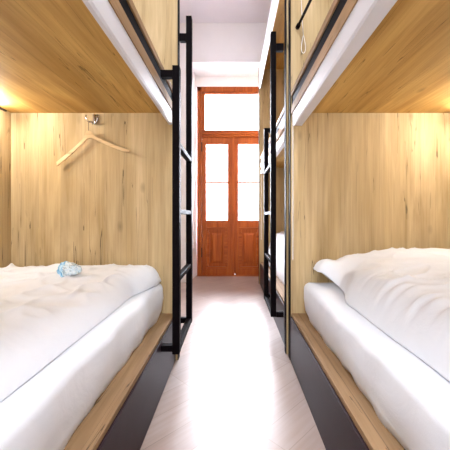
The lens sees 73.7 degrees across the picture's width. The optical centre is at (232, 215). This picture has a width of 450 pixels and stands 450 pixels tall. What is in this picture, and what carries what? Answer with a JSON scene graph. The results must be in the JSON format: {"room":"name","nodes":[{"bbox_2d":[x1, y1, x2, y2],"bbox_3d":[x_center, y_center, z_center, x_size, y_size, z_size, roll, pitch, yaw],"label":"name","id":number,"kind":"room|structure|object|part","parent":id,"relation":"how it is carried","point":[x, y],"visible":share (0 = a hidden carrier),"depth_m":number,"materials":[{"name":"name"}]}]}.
{"room":"dormitory","nodes":[
{"label":"dormitory","id":0,"kind":"room"},
{"bbox_2d":[180,23,266,281],"bbox_3d":[0.000,-0.910,4.585,3.160,3.720,0.570,0,0,0],"label":"wall","id":1,"kind":"structure","parent":0,"point":[223,54],"depth_m":4.30,"materials":[{"name":"white paint"}]},
{"bbox_2d":[197,87,258,275],"bbox_3d":[0.000,-0.550,4.785,1.140,3.000,0.130,0,0,0],"label":"door","id":2,"kind":"structure","parent":1,"relation":"in","point":[230,247],"depth_m":4.76,"materials":[{"name":"brown wood"}]},
{"bbox_3d":[-0.255,0.507,4.777,0.334,0.649,0.045,0,0,0],"label":"panel moulding","id":3,"kind":"part","parent":2,"relation":"part of","materials":[{"name":"brown wood"}]},
{"bbox_3d":[-0.255,0.507,4.788,0.346,0.661,0.035,0,0,0],"label":"raised panel","id":4,"kind":"part","parent":2,"relation":"part of","materials":[{"name":"brown wood"}]},
{"bbox_3d":[0.000,-1.655,4.786,0.990,0.640,0.048,0,0,0],"label":"transom sash","id":5,"kind":"part","parent":2,"relation":"part of","materials":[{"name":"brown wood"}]},
{"bbox_3d":[0.255,0.507,4.788,0.346,0.661,0.035,0,0,0],"label":"raised panel","id":6,"kind":"part","parent":2,"relation":"part of","materials":[{"name":"brown wood"}]},
{"bbox_3d":[0.255,0.507,4.777,0.334,0.649,0.045,0,0,0],"label":"panel moulding","id":7,"kind":"part","parent":2,"relation":"part of","materials":[{"name":"brown wood"}]},
{"bbox_2d":[180,0,271,22],"bbox_3d":[0.000,-2.800,1.300,3.200,0.060,7.200,0,0,0],"label":"ceiling","id":8,"kind":"structure","parent":0,"point":[201,11],"depth_m":4.06,"materials":[{"name":"paint"}]},
{"bbox_2d":[140,276,325,449],"bbox_3d":[0.000,0.980,1.450,3.200,0.060,7.500,0,0,0],"label":"floor","id":9,"kind":"structure","parent":0,"point":[233,384],"depth_m":1.69,"materials":[{"name":"beige wood"}]},
{"bbox_2d":[0,0,179,449],"bbox_3d":[-0.925,-0.570,0.890,1.130,3.040,2.280,0,0,0],"label":"bunk bed","id":10,"kind":"object","parent":9,"relation":"on","point":[103,204],"visible":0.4,"depth_m":1.98,"materials":[{"name":"brown wood"}]},
{"bbox_3d":[-1.475,-0.570,0.863,0.030,3.040,2.225,0,0,0],"label":"panel","id":11,"kind":"part","parent":10,"relation":"part of","materials":[{"name":"brown wood"}]},
{"bbox_2d":[0,283,162,449],"bbox_3d":[-0.942,0.532,0.881,0.995,0.213,2.162,0,0,0],"label":"mattress","id":12,"kind":"object","parent":10,"relation":"on","point":[44,412],"visible":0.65,"depth_m":0.88,"materials":[{"name":"white fabric"}]},
{"bbox_2d":[0,263,160,401],"bbox_3d":[-0.959,0.354,0.887,0.987,0.139,2.135,0,0,0],"label":"duvet","id":13,"kind":"object","parent":12,"relation":"on","point":[43,313],"visible":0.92,"depth_m":1.14,"materials":[{"name":"white fabric"}]},
{"bbox_2d":[57,261,81,276],"bbox_3d":[-0.834,0.272,1.535,0.125,0.082,0.087,0,0,0],"label":"packet","id":14,"kind":"object","parent":13,"relation":"on","point":[65,268],"visible":0.97,"depth_m":1.51,"materials":[{"name":"white plastic"}]},
{"bbox_2d":[85,114,97,124],"bbox_3d":[-0.913,-0.633,1.955,0.086,0.066,0.038,0,0,0],"label":"coat hook","id":15,"kind":"object","parent":10,"relation":"attached to","point":[95,117],"visible":1,"depth_m":1.95,"materials":[{"name":"silver metal"}]},
{"bbox_2d":[56,121,128,165],"bbox_3d":[-0.906,-0.470,1.940,0.467,0.291,0.012,0,0,0],"label":"clothes hanger","id":16,"kind":"object","parent":15,"relation":"hanging from","point":[88,134],"visible":1,"depth_m":1.93,"materials":[{"name":"brown wood"}]},
{"bbox_3d":[-0.905,-0.633,1.962,0.023,0.066,0.023,0,0,0],"label":"plate","id":17,"kind":"part","parent":15,"relation":"part of","materials":[{"name":"silver metal"}]},
{"bbox_2d":[82,0,171,124],"bbox_3d":[-0.394,-0.620,0.855,0.020,0.085,2.190,0,0,0],"label":"roller blind","id":18,"kind":"object","parent":10,"relation":"attached to","point":[102,11],"visible":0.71,"depth_m":1.09,"materials":[{"name":"white fabric"}]},
{"bbox_3d":[-0.395,-0.750,0.863,0.018,0.062,2.225,0,0,0],"label":"guard rail","id":19,"kind":"part","parent":10,"relation":"part of","materials":[{"name":"black metal"}]},
{"bbox_2d":[161,16,191,353],"bbox_3d":[-0.329,-0.314,1.813,0.100,2.072,0.501,0,0,0],"label":"ladder","id":20,"kind":"object","parent":10,"relation":"attached to","point":[178,334],"visible":1,"depth_m":1.57,"materials":[{"name":"black metal"}]},
{"bbox_3d":[-0.298,-0.033,1.585,0.038,1.509,0.044,0,0,0],"label":"post","id":21,"kind":"part","parent":20,"relation":"part of","materials":[{"name":"black metal"}]},
{"bbox_3d":[-0.298,-0.314,2.042,0.038,2.072,0.044,0,0,0],"label":"post","id":22,"kind":"part","parent":20,"relation":"part of","materials":[{"name":"black metal"}]},
{"bbox_2d":[259,0,287,353],"bbox_3d":[0.926,-0.570,3.152,1.128,3.040,2.185,0,0,0],"label":"bunk bed","id":23,"kind":"object","parent":9,"relation":"on","point":[280,26],"visible":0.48,"depth_m":3.81,"materials":[{"name":"brown wood"}]},
{"bbox_2d":[259,0,278,87],"bbox_3d":[0.373,-1.914,3.215,0.014,0.268,2.030,0,0,0],"label":"roller blind","id":24,"kind":"object","parent":23,"relation":"attached to","point":[274,3],"visible":1,"depth_m":3.18,"materials":[{"name":"white fabric"}]},
{"bbox_3d":[0.929,-0.570,4.218,1.122,3.040,0.055,0,0,0],"label":"panel","id":25,"kind":"part","parent":23,"relation":"part of","materials":[{"name":"brown wood"}]},
{"bbox_2d":[261,132,283,238],"bbox_3d":[0.406,-0.162,3.185,0.045,0.983,1.970,0,0,0],"label":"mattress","id":26,"kind":"object","parent":23,"relation":"attached to","point":[280,144],"visible":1,"depth_m":2.65,"materials":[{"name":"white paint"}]},
{"bbox_3d":[0.390,-0.162,4.130,0.006,0.983,0.017,0,0,0],"label":"bead chain","id":27,"kind":"part","parent":26,"relation":"part of","materials":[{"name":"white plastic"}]},
{"bbox_3d":[0.395,-0.750,3.152,0.018,0.062,2.075,0,0,0],"label":"guard rail","id":28,"kind":"part","parent":23,"relation":"part of","materials":[{"name":"white metal"}]},
{"bbox_2d":[264,31,283,316],"bbox_3d":[0.325,-0.299,2.392,0.108,2.042,0.510,0,0,0],"label":"ladder","id":29,"kind":"object","parent":23,"relation":"attached to","point":[270,298],"visible":1,"depth_m":2.14,"materials":[{"name":"black metal"}]},
{"bbox_3d":[0.290,-0.021,2.625,0.038,1.487,0.044,0,0,0],"label":"post","id":30,"kind":"part","parent":29,"relation":"part of","materials":[{"name":"black metal"}]},
{"bbox_3d":[0.290,-0.299,2.165,0.038,2.042,0.044,0,0,0],"label":"post","id":31,"kind":"part","parent":29,"relation":"part of","materials":[{"name":"black metal"}]},
{"bbox_2d":[269,247,283,283],"bbox_3d":[0.943,0.532,3.155,0.995,0.213,2.030,0,0,0],"label":"mattress","id":32,"kind":"object","parent":23,"relation":"on","point":[279,260],"visible":0.12,"depth_m":2.94,"materials":[{"name":"white fabric"}]},
{"bbox_2d":[269,231,283,258],"bbox_3d":[0.976,0.309,3.155,0.952,0.229,2.010,0,0,0],"label":"duvet","id":33,"kind":"object","parent":32,"relation":"on","point":[279,236],"visible":0.06,"depth_m":3.39,"materials":[{"name":"white fabric"}]},
{"bbox_3d":[0.929,-0.570,2.087,1.122,3.040,0.055,0,0,0],"label":"panel","id":34,"kind":"part","parent":23,"relation":"part of","materials":[{"name":"brown wood"}]},
{"bbox_2d":[288,0,449,449],"bbox_3d":[0.932,-0.570,0.905,1.115,3.040,2.310,0,0,0],"label":"bunk bed","id":35,"kind":"object","parent":9,"relation":"on","point":[371,161],"visible":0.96,"depth_m":1.98,"materials":[{"name":"brown wood"}]},
{"bbox_2d":[295,0,311,29],"bbox_3d":[0.493,-1.240,1.187,0.027,0.027,1.580,0,0,-5],"label":"curtain rod","id":36,"kind":"object","parent":35,"relation":"attached to","point":[298,25],"visible":1,"depth_m":1.84,"materials":[{"name":"black metal"}]},
{"bbox_2d":[301,0,305,53],"bbox_3d":[0.448,-1.546,1.930,0.040,1.003,0.004,0,0,0],"label":"pull cord","id":37,"kind":"object","parent":35,"relation":"hanging from","point":[301,0],"visible":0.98,"depth_m":1.93,"materials":[{"name":"white fabric"}]},
{"bbox_3d":[0.395,-0.750,0.863,0.018,0.062,2.225,0,0,0],"label":"guard rail","id":38,"kind":"part","parent":35,"relation":"part of","materials":[{"name":"black metal"}]},
{"bbox_2d":[292,0,396,258],"bbox_3d":[0.412,-0.186,0.865,0.056,0.951,2.210,0,0,0],"label":"roller blind","id":39,"kind":"object","parent":35,"relation":"attached to","point":[365,17],"visible":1,"depth_m":1.09,"materials":[{"name":"white fabric"}]},
{"bbox_3d":[0.390,-0.182,1.955,0.006,0.943,0.017,0,0,0],"label":"bead chain","id":40,"kind":"part","parent":39,"relation":"part of","materials":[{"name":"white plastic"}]},
{"bbox_3d":[0.935,-0.570,2.002,1.109,3.040,0.055,0,0,0],"label":"panel","id":41,"kind":"part","parent":35,"relation":"part of","materials":[{"name":"brown wood"}]},
{"bbox_2d":[304,283,449,449],"bbox_3d":[0.943,0.531,0.881,0.995,0.214,2.162,0,0,0],"label":"mattress","id":42,"kind":"object","parent":35,"relation":"on","point":[411,399],"visible":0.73,"depth_m":0.92,"materials":[{"name":"white fabric"}]},
{"bbox_2d":[313,247,449,381],"bbox_3d":[0.981,0.303,0.885,0.941,0.242,2.130,0,0,0],"label":"duvet","id":43,"kind":"object","parent":42,"relation":"on","point":[404,293],"visible":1,"depth_m":1.16,"materials":[{"name":"white fabric"}]}
]}

